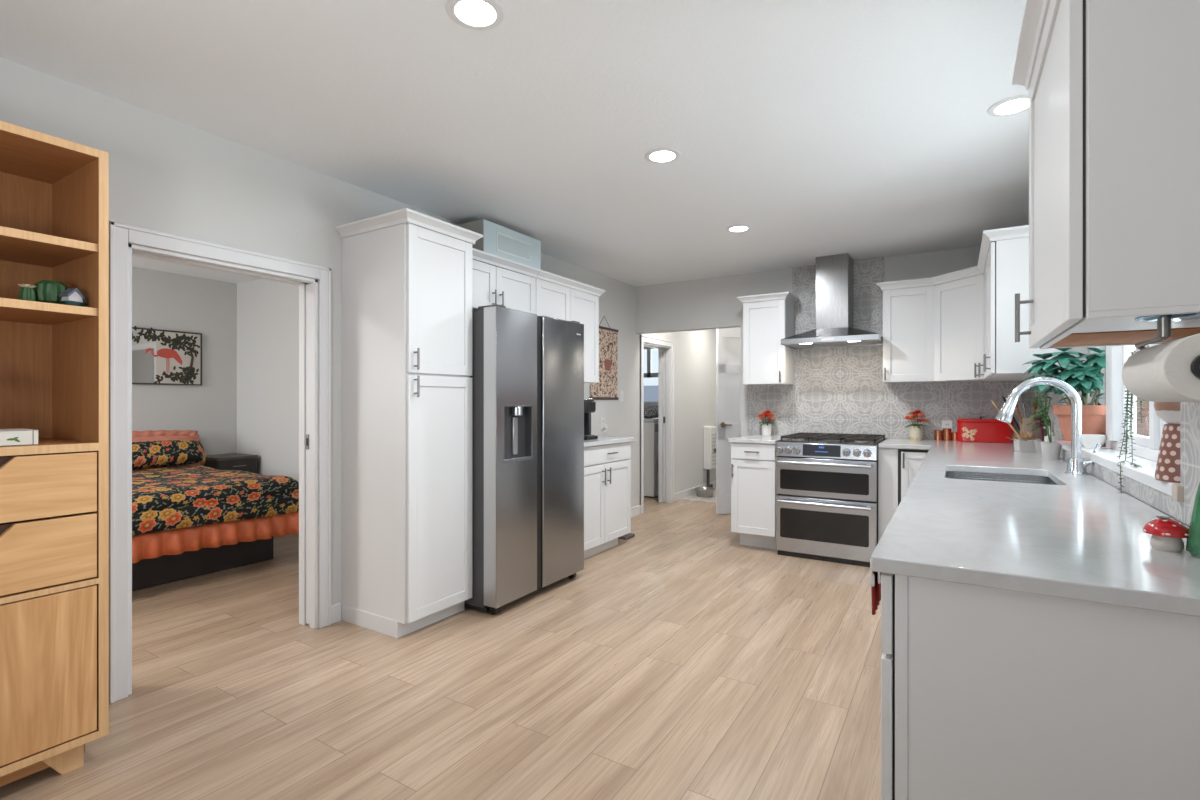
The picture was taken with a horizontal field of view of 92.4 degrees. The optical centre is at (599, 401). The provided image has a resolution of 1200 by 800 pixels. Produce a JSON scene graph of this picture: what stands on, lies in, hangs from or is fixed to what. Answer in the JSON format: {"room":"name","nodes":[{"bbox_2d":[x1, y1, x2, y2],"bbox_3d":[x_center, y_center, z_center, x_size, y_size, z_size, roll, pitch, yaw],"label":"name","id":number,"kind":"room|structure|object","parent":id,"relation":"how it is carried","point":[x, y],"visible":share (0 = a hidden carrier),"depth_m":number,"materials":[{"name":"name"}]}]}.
{"room":"kitchen","nodes":[
{"label":"kitchen","id":0,"kind":"room"},
{"bbox_2d":[132,266,236,454],"bbox_3d":[-4.771,-0.010,4.474,0.120,2.440,3.600,0,0,32],"label":"wall","id":1,"kind":"structure","parent":0,"point":[161,300],"depth_m":5.66,"materials":[{"name":"paint"}]},
{"bbox_2d":[132,326,201,385],"bbox_3d":[-4.193,-0.427,5.267,0.030,0.529,0.979,0,0,32],"label":"framed picture","id":2,"kind":"object","parent":1,"relation":"attached to","point":[159,357],"visible":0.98,"depth_m":5.43,"materials":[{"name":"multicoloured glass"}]},
{"bbox_2d":[156,331,199,383],"bbox_3d":[-4.040,-0.420,5.516,0.001,0.490,0.370,0,0,32],"label":"print","id":3,"kind":"object","parent":2,"relation":"attached to","point":[177,352],"depth_m":5.51},
{"bbox_2d":[237,279,298,481],"bbox_3d":[-2.395,-0.010,5.181,3.420,2.440,0.100,0,0,32],"label":"wall","id":4,"kind":"structure","parent":0,"point":[267,310],"depth_m":5.65,"materials":[{"name":"paint"}]},
{"bbox_2d":[0,58,715,624],"bbox_3d":[-1.152,-0.010,3.797,0.150,2.440,11.050,0,0,32],"label":"wall","id":5,"kind":"structure","parent":0,"point":[167,175],"depth_m":2.87,"materials":[{"name":"paint"}]},
{"bbox_2d":[109,221,330,703],"bbox_3d":[-1.718,0.242,2.715,0.023,1.935,0.959,0,0,32],"label":"trim","id":6,"kind":"structure","parent":5,"relation":"attached to","point":[120,235],"depth_m":2.35,"materials":[{"name":"white wood"}]},
{"bbox_2d":[128,243,317,694],"bbox_3d":[-1.792,0.278,2.761,0.150,1.865,0.835,0,0,32],"label":"trim","id":7,"kind":"structure","parent":5,"relation":"attached to","point":[133,250],"depth_m":3.06,"materials":[{"name":"white wood"}]},
{"bbox_2d":[306,284,308,623],"bbox_3d":[-1.577,0.281,3.107,0.034,1.833,0.016,0,0,32],"label":"door","id":8,"kind":"structure","parent":5,"relation":"in","point":[307,286],"depth_m":3.11,"materials":[{"name":"white wood"}]},
{"bbox_2d":[472,248,539,313],"bbox_3d":[-0.805,-0.770,3.861,0.368,0.360,0.843,0,0,32],"label":"upper cabinet","id":9,"kind":"object","parent":5,"relation":"attached to","point":[491,285],"visible":0.54,"depth_m":3.82,"materials":[{"name":"white wood"}]},
{"bbox_2d":[456,219,540,274],"bbox_3d":[-0.706,-1.068,4.044,0.268,0.235,0.600,0,0,32],"label":"storage box","id":10,"kind":"object","parent":9,"relation":"on","point":[498,240],"visible":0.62,"depth_m":3.91,"materials":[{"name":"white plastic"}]},
{"bbox_2d":[331,480,715,623],"bbox_3d":[-1.095,1.160,3.732,0.014,0.100,10.800,0,0,32],"label":"baseboard","id":11,"kind":"structure","parent":5,"relation":"attached to","point":[336,608],"depth_m":6.14,"materials":[{"name":"white wood"}]},
{"bbox_2d":[536,270,605,382],"bbox_3d":[-0.346,-0.556,4.605,0.368,0.788,0.900,0,0,32],"label":"upper cabinet","id":12,"kind":"object","parent":5,"relation":"attached to","point":[553,300],"visible":0.49,"depth_m":4.60,"materials":[{"name":"white wood"}]},
{"bbox_2d":[597,418,607,434],"bbox_3d":[0.009,0.227,5.445,0.068,0.150,0.300,0,0,23],"label":"wall outlet","id":13,"kind":"object","parent":5,"relation":"attached to","point":[603,425],"visible":1,"depth_m":5.54,"materials":[{"name":"white plastic"}]},
{"bbox_2d":[589,316,617,399],"bbox_3d":[0.043,-0.430,5.574,0.013,0.814,0.530,0,0,32],"label":"scroll","id":14,"kind":"object","parent":5,"relation":"attached to","point":[606,389],"visible":0.78,"depth_m":5.61,"materials":[{"name":"beige fabric"}]},
{"bbox_2d":[604,359,611,370],"bbox_3d":[0.077,-0.360,5.629,0.003,0.110,0.140,0,0,32],"label":"print","id":15,"kind":"object","parent":14,"relation":"attached to","point":[607,362],"depth_m":5.63,"materials":[{"name":"red"}]},
{"bbox_2d":[620,390,623,401],"bbox_3d":[0.225,-0.060,5.873,0.010,0.116,0.074,0,0,32],"label":"light switch","id":16,"kind":"object","parent":5,"relation":"attached to","point":[621,391],"visible":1,"depth_m":5.86,"materials":[{"name":"white plastic"}]},
{"bbox_2d":[644,342,669,502],"bbox_3d":[0.589,0.278,6.615,0.150,1.865,0.725,0,0,32],"label":"trim","id":17,"kind":"structure","parent":5,"relation":"attached to","point":[659,347],"depth_m":6.93,"materials":[{"name":"white wood"}]},
{"bbox_2d":[640,335,673,513],"bbox_3d":[0.662,0.242,6.569,0.023,1.935,0.849,0,0,32],"label":"trim","id":18,"kind":"structure","parent":5,"relation":"attached to","point":[643,338],"depth_m":6.25,"materials":[{"name":"white wood"}]},
{"bbox_2d":[663,349,665,501],"bbox_3d":[0.774,0.281,6.915,0.034,1.833,0.016,0,0,32],"label":"door","id":19,"kind":"structure","parent":5,"relation":"in","point":[664,350],"depth_m":6.91,"materials":[{"name":"white wood"}]},
{"bbox_2d":[704,425,715,487],"bbox_3d":[1.584,0.760,7.954,0.134,0.860,0.500,0,0,32],"label":"wall heater","id":20,"kind":"object","parent":5,"relation":"attached to","point":[709,431],"visible":0.58,"depth_m":7.75,"materials":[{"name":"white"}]},
{"bbox_2d":[712,434,715,464],"bbox_3d":[1.621,0.642,7.931,0.004,0.415,0.400,0,0,32],"label":"grille","id":21,"kind":"object","parent":20,"relation":"attached to","point":[713,435],"depth_m":7.80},
{"bbox_2d":[0,496,881,799],"bbox_3d":[-0.822,1.260,4.093,7.500,0.100,11.900,0,0,32],"label":"floor","id":22,"kind":"structure","parent":0,"point":[684,660],"depth_m":2.40,"materials":[{"name":"brown wood"}]},
{"bbox_2d":[0,121,108,786],"bbox_3d":[-2.090,0.184,1.679,0.459,2.052,0.900,0,0,32],"label":"bookcase","id":23,"kind":"object","parent":22,"relation":"on","point":[54,191],"visible":1,"depth_m":1.90,"materials":[{"name":"brown wood"}]},
{"bbox_2d":[0,428,37,446],"bbox_3d":[-1.890,0.112,1.790,0.162,0.048,0.170,0,0,32],"label":"book","id":24,"kind":"object","parent":23,"relation":"on","point":[8,437],"visible":1,"depth_m":1.78,"materials":[{"name":"white paper"}]},
{"bbox_2d":[19,284,36,300],"bbox_3d":[-1.846,-0.347,1.853,0.043,0.066,0.044,0,0,32],"label":"cactus figurine","id":25,"kind":"object","parent":23,"relation":"on","point":[26,292],"visible":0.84,"depth_m":1.84,"materials":[{"name":"green ceramic"}]},
{"bbox_2d":[19,284,36,287],"bbox_3d":[-1.846,-0.373,1.853,0.043,0.015,0.044,0,0,32],"label":"flower","id":26,"kind":"object","parent":25,"relation":"on","point":[23,285],"depth_m":1.85,"materials":[{"name":"beige plant"}]},
{"bbox_2d":[33,280,68,304],"bbox_3d":[-1.837,-0.359,1.927,0.096,0.090,0.096,0,0,-13],"label":"cactus figurine","id":27,"kind":"object","parent":23,"relation":"on","point":[47,291],"visible":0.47,"depth_m":1.90,"materials":[{"name":"green ceramic"}]},
{"bbox_2d":[58,288,86,306],"bbox_3d":[-1.761,-0.346,1.924,0.060,0.064,0.077,0,0,14],"label":"house figurine","id":28,"kind":"object","parent":23,"relation":"on","point":[70,296],"visible":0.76,"depth_m":1.91,"materials":[{"name":"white ceramic"}]},
{"bbox_2d":[132,465,298,590],"bbox_3d":[-3.508,0.888,4.306,2.066,0.643,1.751,0,0,32],"label":"bed","id":29,"kind":"object","parent":22,"relation":"on","point":[190,521],"visible":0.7,"depth_m":3.96,"materials":[{"name":"multicoloured fabric"}]},
{"bbox_2d":[132,430,204,470],"bbox_3d":[-4.050,0.446,5.128,0.204,0.383,0.909,0,0,32],"label":"pillow sham","id":30,"kind":"object","parent":29,"relation":"on","point":[148,435],"visible":0.22,"depth_m":5.28,"materials":[{"name":"orange fabric"}]},
{"bbox_2d":[132,435,193,441],"bbox_3d":[-4.050,0.445,5.128,0.150,0.300,0.800,-28,-14,29],"label":"cushion","id":31,"kind":"object","parent":30,"relation":"attached to","point":[135,438],"depth_m":5.21,"materials":[{"name":"orange fabric"}]},
{"bbox_2d":[132,440,205,469],"bbox_3d":[-3.901,0.455,4.912,0.214,0.234,0.940,0,0,32],"label":"floral pillow","id":32,"kind":"object","parent":29,"relation":"on","point":[146,454],"visible":0.62,"depth_m":4.99,"materials":[{"name":"multicoloured fabric"}]},
{"bbox_2d":[132,465,298,512],"bbox_3d":[-3.381,0.656,4.192,1.608,0.178,1.689,0,0,32],"label":"bedspread","id":33,"kind":"object","parent":29,"relation":"on","point":[191,488],"depth_m":4.09,"materials":[{"name":"multicoloured fabric"}]},
{"bbox_2d":[204,453,257,473],"bbox_3d":[-3.653,0.868,5.641,0.465,0.685,0.370,0,0,32],"label":"nightstand","id":34,"kind":"object","parent":22,"relation":"on","point":[231,461],"visible":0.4,"depth_m":5.54,"materials":[{"name":"black wood"}]},
{"bbox_2d":[335,208,482,637],"bbox_3d":[-1.065,0.122,3.241,0.578,2.175,0.546,0,0,32],"label":"pantry cabinet","id":35,"kind":"object","parent":22,"relation":"on","point":[407,288],"visible":1,"depth_m":3.06,"materials":[{"name":"white wood"}]},
{"bbox_2d":[464,304,583,614],"bbox_3d":[-0.637,0.329,3.768,0.710,1.762,0.896,0,0,32],"label":"refrigerator","id":36,"kind":"object","parent":22,"relation":"on","point":[527,377],"visible":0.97,"depth_m":3.42,"materials":[{"name":"metal"}]},
{"bbox_2d":[584,442,630,558],"bbox_3d":[-0.180,0.773,4.677,0.574,0.874,0.888,0,0,32],"label":"base cabinet","id":37,"kind":"object","parent":22,"relation":"on","point":[607,468],"visible":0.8,"depth_m":4.58,"materials":[{"name":"white wood"}]},
{"bbox_2d":[584,436,633,446],"bbox_3d":[-0.187,0.319,4.667,0.553,0.033,0.945,0,0,32],"label":"countertop","id":38,"kind":"structure","parent":37,"relation":"on","point":[602,440],"depth_m":4.63,"materials":[{"name":"white stone"}]},
{"bbox_2d":[584,398,597,439],"bbox_3d":[-0.167,0.135,4.705,0.272,0.335,0.200,0,0,32],"label":"coffee maker","id":39,"kind":"object","parent":38,"relation":"on","point":[589,403],"visible":0.4,"depth_m":4.66,"materials":[{"name":"black plastic"}]},
{"bbox_2d":[618,533,634,539],"bbox_3d":[0.157,0.918,5.175,0.272,0.584,0.160,0,0,32],"label":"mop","id":40,"kind":"object","parent":22,"relation":"on","point":[629,535],"visible":0.41,"depth_m":5.08,"materials":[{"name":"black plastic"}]},
{"bbox_2d":[644,418,657,496],"bbox_3d":[0.607,0.715,7.629,0.695,0.990,0.620,0,0,32],"label":"washing machine","id":41,"kind":"object","parent":22,"relation":"on","point":[650,424],"visible":0.24,"depth_m":7.26,"materials":[{"name":"white metal"}]},
{"bbox_2d":[644,406,657,417],"bbox_3d":[0.648,0.135,7.710,0.400,0.170,0.340,0,0,32],"label":"cloth bundle","id":42,"kind":"object","parent":41,"relation":"on","point":[649,412],"visible":0.65,"depth_m":7.57,"materials":[{"name":"grey fabric"}]},
{"bbox_2d":[731,443,777,548],"bbox_3d":[1.434,0.773,4.988,0.368,0.874,0.806,0,0,32],"label":"base cabinet","id":43,"kind":"object","parent":22,"relation":"on","point":[753,465],"visible":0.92,"depth_m":4.69,"materials":[{"name":"white wood"}]},
{"bbox_2d":[728,434,786,443],"bbox_3d":[1.436,0.320,5.003,0.386,0.030,0.793,0,0,32],"label":"countertop","id":44,"kind":"structure","parent":43,"relation":"on","point":[757,438],"depth_m":4.74,"materials":[{"name":"white stone"}]},
{"bbox_2d":[757,410,776,434],"bbox_3d":[1.534,0.190,5.281,0.183,0.230,0.171,0,0,32],"label":"flower vase","id":45,"kind":"object","parent":44,"relation":"on","point":[766,427],"visible":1,"depth_m":5.25,"materials":[{"name":"white ceramic"}]},
{"bbox_2d":[776,432,885,566],"bbox_3d":[1.889,0.742,4.668,0.722,0.936,0.852,0,0,32],"label":"range oven","id":46,"kind":"object","parent":22,"relation":"on","point":[827,483],"visible":0.98,"depth_m":4.36,"materials":[{"name":"silver metal"}]},
{"bbox_2d":[778,438,885,445],"bbox_3d":[1.921,0.317,4.720,0.722,0.017,0.730,0,0,32],"label":"cooktop","id":47,"kind":"object","parent":46,"relation":"in","point":[808,440],"depth_m":4.48,"materials":[{"name":"silver metal"}]},
{"bbox_2d":[878,447,928,541],"bbox_3d":[2.639,0.773,4.267,0.970,0.874,0.756,0,0,32],"label":"base cabinet","id":48,"kind":"object","parent":22,"relation":"on","point":[897,468],"visible":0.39,"depth_m":4.19,"materials":[{"name":"white wood"}]},
{"bbox_2d":[871,438,1199,616],"bbox_3d":[1.754,0.320,2.830,0.966,0.030,4.158,0,0,32],"label":"countertop","id":49,"kind":"structure","parent":48,"relation":"on","point":[1077,538],"depth_m":1.32,"materials":[{"name":"white stone"}]},
{"bbox_2d":[905,410,928,439],"bbox_3d":[2.546,0.183,4.622,0.190,0.244,0.174,0,0,32],"label":"flower vase","id":50,"kind":"object","parent":49,"relation":"on","point":[915,430],"visible":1,"depth_m":4.59,"materials":[{"name":"red plant"}]},
{"bbox_2d":[934,430,942,440],"bbox_3d":[2.687,0.264,4.570,0.061,0.082,0.061,0,0,32],"label":"copper canister","id":51,"kind":"object","parent":49,"relation":"on","point":[937,433],"visible":1,"depth_m":4.54,"materials":[{"name":"orange metal"}]},
{"bbox_2d":[942,428,951,440],"bbox_3d":[2.738,0.256,4.538,0.063,0.098,0.063,0,0,32],"label":"copper canister","id":52,"kind":"object","parent":49,"relation":"on","point":[946,431],"visible":1,"depth_m":4.51,"materials":[{"name":"orange metal"}]},
{"bbox_2d":[951,432,956,440],"bbox_3d":[2.785,0.270,4.509,0.052,0.070,0.052,0,0,32],"label":"copper canister","id":53,"kind":"object","parent":49,"relation":"on","point":[953,434],"visible":0.7,"depth_m":4.49,"materials":[{"name":"orange metal"}]},
{"bbox_2d":[956,416,1013,442],"bbox_3d":[2.943,0.207,4.400,0.370,0.195,0.180,0,0,32],"label":"bread box","id":54,"kind":"object","parent":49,"relation":"on","point":[968,429],"visible":0.92,"depth_m":4.33,"materials":[{"name":"red metal"}]},
{"bbox_2d":[946,471,1057,484],"bbox_3d":[1.698,0.428,2.448,0.412,0.184,0.604,0,0,32],"label":"sink","id":55,"kind":"object","parent":49,"relation":"in","point":[949,474],"visible":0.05,"depth_m":2.69,"materials":[{"name":"metal"}]},
{"bbox_2d":[992,393,1043,439],"bbox_3d":[2.701,0.123,3.720,0.277,0.365,0.128,0,0,32],"label":"utensil crock","id":56,"kind":"object","parent":49,"relation":"on","point":[1025,420],"visible":0.56,"depth_m":3.67,"materials":[{"name":"brown wood"}]},
{"bbox_2d":[1007,431,1043,451],"bbox_3d":[2.620,0.244,3.564,0.185,0.121,0.188,0,0,23],"label":"square planter","id":57,"kind":"object","parent":49,"relation":"on","point":[1025,443],"visible":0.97,"depth_m":3.52,"materials":[{"name":"white ceramic"}]},
{"bbox_2d":[1030,417,1049,453],"bbox_3d":[2.606,0.193,3.401,0.104,0.225,0.088,0,0,32],"label":"plant","id":58,"kind":"object","parent":49,"relation":"on","point":[1037,443],"visible":0.59,"depth_m":3.39,"materials":[{"name":"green plant"}]},
{"bbox_2d":[1026,386,1060,459],"bbox_3d":[2.381,0.098,3.088,0.158,0.414,0.159,0,0,32],"label":"potted herb","id":59,"kind":"object","parent":49,"relation":"on","point":[1051,450],"visible":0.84,"depth_m":3.07,"materials":[{"name":"red plant"}]},
{"bbox_2d":[1041,442,1060,459],"bbox_3d":[2.413,0.260,3.076,0.090,0.090,0.090,0,0,32],"label":"pot","id":60,"kind":"object","parent":59,"relation":"attached to","point":[1050,450],"depth_m":3.05,"materials":[{"name":"white ceramic"}]},
{"bbox_2d":[995,377,1100,474],"bbox_3d":[1.928,0.098,2.488,0.360,0.414,0.080,0,0,32],"label":"kitchen faucet","id":61,"kind":"object","parent":49,"relation":"on","point":[1076,465],"visible":0.99,"depth_m":2.43,"materials":[{"name":"silver metal"}]},
{"bbox_2d":[1044,427,1055,441],"bbox_3d":[2.509,0.222,3.210,0.052,0.167,0.044,0,0,20],"label":"soap dispenser","id":62,"kind":"object","parent":49,"relation":"on","point":[1046,439],"visible":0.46,"depth_m":3.20,"materials":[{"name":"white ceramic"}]},
{"bbox_2d":[1044,436,1055,441],"bbox_3d":[2.513,0.247,3.208,0.044,0.115,0.044,0,0,20],"label":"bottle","id":63,"kind":"object","parent":62,"relation":"attached to","point":[1046,439],"depth_m":3.19,"materials":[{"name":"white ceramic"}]},
{"bbox_2d":[1143,516,1188,551],"bbox_3d":[1.169,0.271,1.187,0.075,0.068,0.075,0,0,32],"label":"ornament","id":64,"kind":"object","parent":49,"relation":"on","point":[1167,534],"visible":1,"depth_m":1.17,"materials":[{"name":"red ceramic"}]},
{"bbox_2d":[1186,482,1199,557],"bbox_3d":[1.211,0.162,1.127,0.088,0.287,0.088,0,0,32],"label":"bottle","id":65,"kind":"object","parent":49,"relation":"on","point":[1193,539],"visible":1,"depth_m":1.13,"materials":[{"name":"green glass"}]},
{"bbox_2d":[872,571,1199,799],"bbox_3d":[0.969,0.773,1.261,0.650,0.874,0.615,0,0,32],"label":"base cabinet","id":66,"kind":"object","parent":22,"relation":"on","point":[987,693],"visible":0.71,"depth_m":1.03,"materials":[{"name":"white wood"}]},
{"bbox_2d":[869,558,881,614],"bbox_3d":[0.691,0.438,1.428,0.025,0.151,0.173,0,0,32],"label":"dish towel","id":67,"kind":"object","parent":66,"relation":"hanging from","point":[874,577],"visible":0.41,"depth_m":1.38,"materials":[{"name":"red fabric"}]},
{"bbox_2d":[0,0,1028,286],"bbox_3d":[-0.822,-1.280,4.093,7.500,0.100,11.900,0,0,32],"label":"ceiling","id":68,"kind":"structure","parent":0,"point":[861,129],"depth_m":2.38,"materials":[{"name":"paint"}]},
{"bbox_2d":[447,0,503,29],"bbox_3d":[-0.392,-1.226,1.811,0.176,0.008,0.176,0,0,32],"label":"recessed light","id":69,"kind":"object","parent":68,"relation":"in","point":[486,14],"visible":1,"depth_m":1.81,"materials":[{"name":"white"}]},
{"bbox_2d":[455,0,495,25],"bbox_3d":[-0.392,-1.226,1.811,0.132,0.005,0.132,0,0,32],"label":"diffuser","id":70,"kind":"object","parent":69,"relation":"attached to","point":[471,12],"depth_m":1.81,"materials":[{"name":"white plastic"}]},
{"bbox_2d":[645,148,679,162],"bbox_3d":[0.312,-1.226,2.869,0.176,0.008,0.176,0,0,32],"label":"recessed light","id":71,"kind":"object","parent":68,"relation":"in","point":[661,155],"visible":1,"depth_m":2.86,"materials":[{"name":"white"}]},
{"bbox_2d":[650,151,674,161],"bbox_3d":[0.312,-1.226,2.869,0.132,0.005,0.132,0,0,32],"label":"diffuser","id":72,"kind":"object","parent":71,"relation":"attached to","point":[659,156],"depth_m":2.87,"materials":[{"name":"white plastic"}]},
{"bbox_2d":[726,224,750,231],"bbox_3d":[0.981,-1.226,4.072,0.176,0.008,0.176,0,0,32],"label":"recessed light","id":73,"kind":"object","parent":68,"relation":"in","point":[734,228],"visible":1,"depth_m":4.06,"materials":[{"name":"white"}]},
{"bbox_2d":[729,226,747,231],"bbox_3d":[0.981,-1.226,4.072,0.132,0.005,0.132,0,0,32],"label":"diffuser","id":74,"kind":"object","parent":73,"relation":"attached to","point":[731,228],"depth_m":4.06,"materials":[{"name":"white plastic"}]},
{"bbox_2d":[988,94,1028,116],"bbox_3d":[1.714,-1.226,2.385,0.176,0.008,0.176,0,0,32],"label":"recessed light","id":75,"kind":"object","parent":68,"relation":"in","point":[1009,106],"visible":0.78,"depth_m":2.38,"materials":[{"name":"white"}]},
{"bbox_2d":[995,99,1028,113],"bbox_3d":[1.714,-1.226,2.385,0.132,0.005,0.132,0,0,32],"label":"diffuser","id":76,"kind":"object","parent":75,"relation":"attached to","point":[1005,106],"depth_m":2.38,"materials":[{"name":"white plastic"}]},
{"bbox_2d":[680,487,715,503],"bbox_3d":[1.842,1.207,7.413,1.144,0.006,1.450,0,0,32],"label":"floor","id":77,"kind":"structure","parent":0,"point":[694,498],"depth_m":7.10,"materials":[{"name":"white tile"}]},
{"bbox_2d":[694,487,714,497],"bbox_3d":[1.338,1.153,7.342,0.270,0.100,0.270,0,0,32],"label":"pet bowl","id":78,"kind":"object","parent":77,"relation":"on","point":[705,492],"visible":1,"depth_m":7.26,"materials":[{"name":"metal"}]},
{"bbox_2d":[636,246,1030,439],"bbox_3d":[1.924,-0.010,5.247,3.560,2.440,0.130,0,0,32],"label":"wall","id":79,"kind":"structure","parent":0,"point":[842,390],"depth_m":5.07,"materials":[{"name":"paint"}]},
{"bbox_2d":[737,292,798,384],"bbox_3d":[1.519,-0.551,5.198,0.453,0.788,0.377,0,0,32],"label":"upper cabinet","id":80,"kind":"object","parent":79,"relation":"attached to","point":[766,361],"visible":0.98,"depth_m":5.08,"materials":[{"name":"white wood"}]},
{"bbox_2d":[781,253,882,348],"bbox_3d":[1.965,-0.854,4.838,0.746,0.748,0.521,0,0,32],"label":"range hood","id":81,"kind":"object","parent":79,"relation":"attached to","point":[835,328],"visible":0.89,"depth_m":4.80,"materials":[{"name":"metal"}]},
{"bbox_2d":[747,257,1030,439],"bbox_3d":[2.339,-0.463,4.920,2.190,1.535,0.010,0,0,32],"label":"backsplash","id":82,"kind":"structure","parent":79,"relation":"attached to","point":[842,390],"depth_m":4.97,"materials":[{"name":"tile"}]},
{"bbox_2d":[876,277,935,382],"bbox_3d":[2.462,-0.551,4.616,0.402,0.788,0.377,0,0,32],"label":"upper cabinet","id":83,"kind":"object","parent":79,"relation":"attached to","point":[908,312],"visible":0.98,"depth_m":4.48,"materials":[{"name":"white wood"}]},
{"bbox_2d":[942,420,951,434],"bbox_3d":[2.793,0.205,4.628,0.074,0.116,0.010,0,0,32],"label":"wall outlet","id":84,"kind":"object","parent":79,"relation":"attached to","point":[945,423],"visible":0.52,"depth_m":4.63,"materials":[{"name":"white plastic"}]},
{"bbox_2d":[932,266,1027,382],"bbox_3d":[2.804,-0.551,4.236,0.656,0.788,0.662,0,0,32],"label":"upper cabinet","id":85,"kind":"object","parent":79,"relation":"attached to","point":[958,304],"visible":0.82,"depth_m":4.19,"materials":[{"name":"white wood"}]},
{"bbox_2d":[1031,347,1199,526],"bbox_3d":[1.151,-0.010,0.770,0.170,2.440,8.320,0,0,32],"label":"wall","id":86,"kind":"structure","parent":0,"point":[1164,503],"depth_m":1.53,"materials":[{"name":"paint"}]},
{"bbox_2d":[978,225,1066,378],"bbox_3d":[2.527,-0.551,3.492,0.366,0.788,0.978,0,0,32],"label":"upper cabinet","id":87,"kind":"object","parent":86,"relation":"attached to","point":[1004,264],"visible":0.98,"depth_m":3.15,"materials":[{"name":"white wood"}]},
{"bbox_2d":[1012,0,1199,348],"bbox_3d":[1.159,-0.547,1.267,0.356,0.795,0.777,0,0,32],"label":"upper cabinet","id":88,"kind":"object","parent":86,"relation":"attached to","point":[1113,86],"visible":0.94,"depth_m":1.02,"materials":[{"name":"white wood"}]},
{"bbox_2d":[1135,313,1199,377],"bbox_3d":[1.039,-0.095,1.045,0.100,0.124,0.319,0,0,32],"label":"towel holder","id":89,"kind":"object","parent":88,"relation":"attached to","point":[1163,321],"visible":0.68,"depth_m":1.03,"materials":[{"name":"silver metal"}]},
{"bbox_2d":[1122,333,1199,401],"bbox_3d":[1.047,-0.056,1.034,0.112,0.112,0.280,0,0,32],"label":"paper towel roll","id":90,"kind":"object","parent":89,"relation":"hanging from","point":[1163,372],"visible":0.96,"depth_m":0.97,"materials":[{"name":"white paper"}]},
{"bbox_2d":[1061,344,1183,501],"bbox_3d":[2.048,-0.294,2.234,0.183,1.092,1.947,0,0,32],"label":"window","id":91,"kind":"structure","parent":86,"relation":"in","point":[1146,447],"depth_m":2.33,"materials":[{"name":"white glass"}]},
{"bbox_2d":[1023,348,1105,446],"bbox_3d":[2.291,-0.029,2.804,0.356,0.480,0.320,0,0,-20],"label":"potted succulent","id":92,"kind":"object","parent":91,"relation":"on","point":[1084,377],"visible":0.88,"depth_m":2.73,"materials":[{"name":"teal plant"}]},
{"bbox_2d":[1052,405,1105,440],"bbox_3d":[2.355,0.103,2.800,0.238,0.176,0.238,0,0,32],"label":"pot","id":93,"kind":"object","parent":92,"relation":"attached to","point":[1093,416],"depth_m":2.72,"materials":[{"name":"ceramic"}]},
{"bbox_2d":[1082,434,1105,448],"bbox_3d":[2.237,0.180,2.614,0.096,0.062,0.096,0,0,32],"label":"bowl","id":94,"kind":"object","parent":91,"relation":"on","point":[1089,441],"visible":0.77,"depth_m":2.58,"materials":[{"name":"ceramic"}]},
{"bbox_2d":[1117,348,1144,492],"bbox_3d":[1.813,-0.261,1.919,0.134,1.154,0.260,0,0,42],"label":"trailing vine","id":95,"kind":"object","parent":91,"relation":"hanging from","point":[1126,427],"visible":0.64,"depth_m":1.97,"materials":[{"name":"green plant"}]},
{"bbox_2d":[1155,424,1179,482],"bbox_3d":[1.551,0.135,1.528,0.112,0.152,0.112,0,0,32],"label":"vase","id":96,"kind":"object","parent":91,"relation":"on","point":[1168,461],"visible":0.55,"depth_m":1.52,"materials":[{"name":"brown ceramic"}]},
{"bbox_2d":[1131,399,1179,423],"bbox_3d":[1.539,0.005,1.554,0.143,0.106,0.173,0,0,-23],"label":"round pot","id":97,"kind":"object","parent":96,"relation":"on","point":[1169,412],"visible":0.21,"depth_m":1.52,"materials":[{"name":"white ceramic"}]},
{"bbox_3d":[1.025,-0.010,9.604,2.250,2.440,0.120,0,0,32],"label":"wall","id":98,"kind":"structure","parent":0,"visible":0},
{"bbox_2d":[644,347,657,406],"bbox_3d":[0.844,-0.430,9.645,1.200,1.040,0.180,0,0,32],"label":"window","id":99,"kind":"structure","parent":98,"relation":"in","point":[649,374],"depth_m":9.69,"materials":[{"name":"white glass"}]},
{"bbox_3d":[2.106,-0.010,6.656,0.100,2.440,2.460,0,0,32],"label":"wall","id":100,"kind":"structure","parent":0,"visible":0},
{"bbox_2d":[716,327,740,513],"bbox_3d":[1.548,0.189,6.284,0.638,2.026,0.128,0,0,-23],"label":"door","id":101,"kind":"structure","parent":100,"relation":"in","point":[728,340],"depth_m":6.19,"materials":[{"name":"white wood"}]},
{"label":"outside","id":102,"kind":"structure","parent":0,"visible":0},
{"bbox_3d":[14.845,1.660,24.035,80.000,0.100,63.500,0,0,32],"label":"ground","id":103,"kind":"structure","parent":102,"visible":0},
{"bbox_2d":[644,386,657,400],"bbox_3d":[2.552,0.535,18.405,7.600,2.150,4.600,0,0,32],"label":"house","id":104,"kind":"structure","parent":103,"relation":"on","point":[650,392],"depth_m":17.64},
{"bbox_2d":[1105,345,1154,461],"bbox_3d":[7.894,-0.340,6.643,4.150,3.900,3.700,0,0,32],"label":"brick outbuilding","id":105,"kind":"structure","parent":103,"relation":"on","point":[1142,428],"depth_m":5.94,"materials":[{"name":"brick"}]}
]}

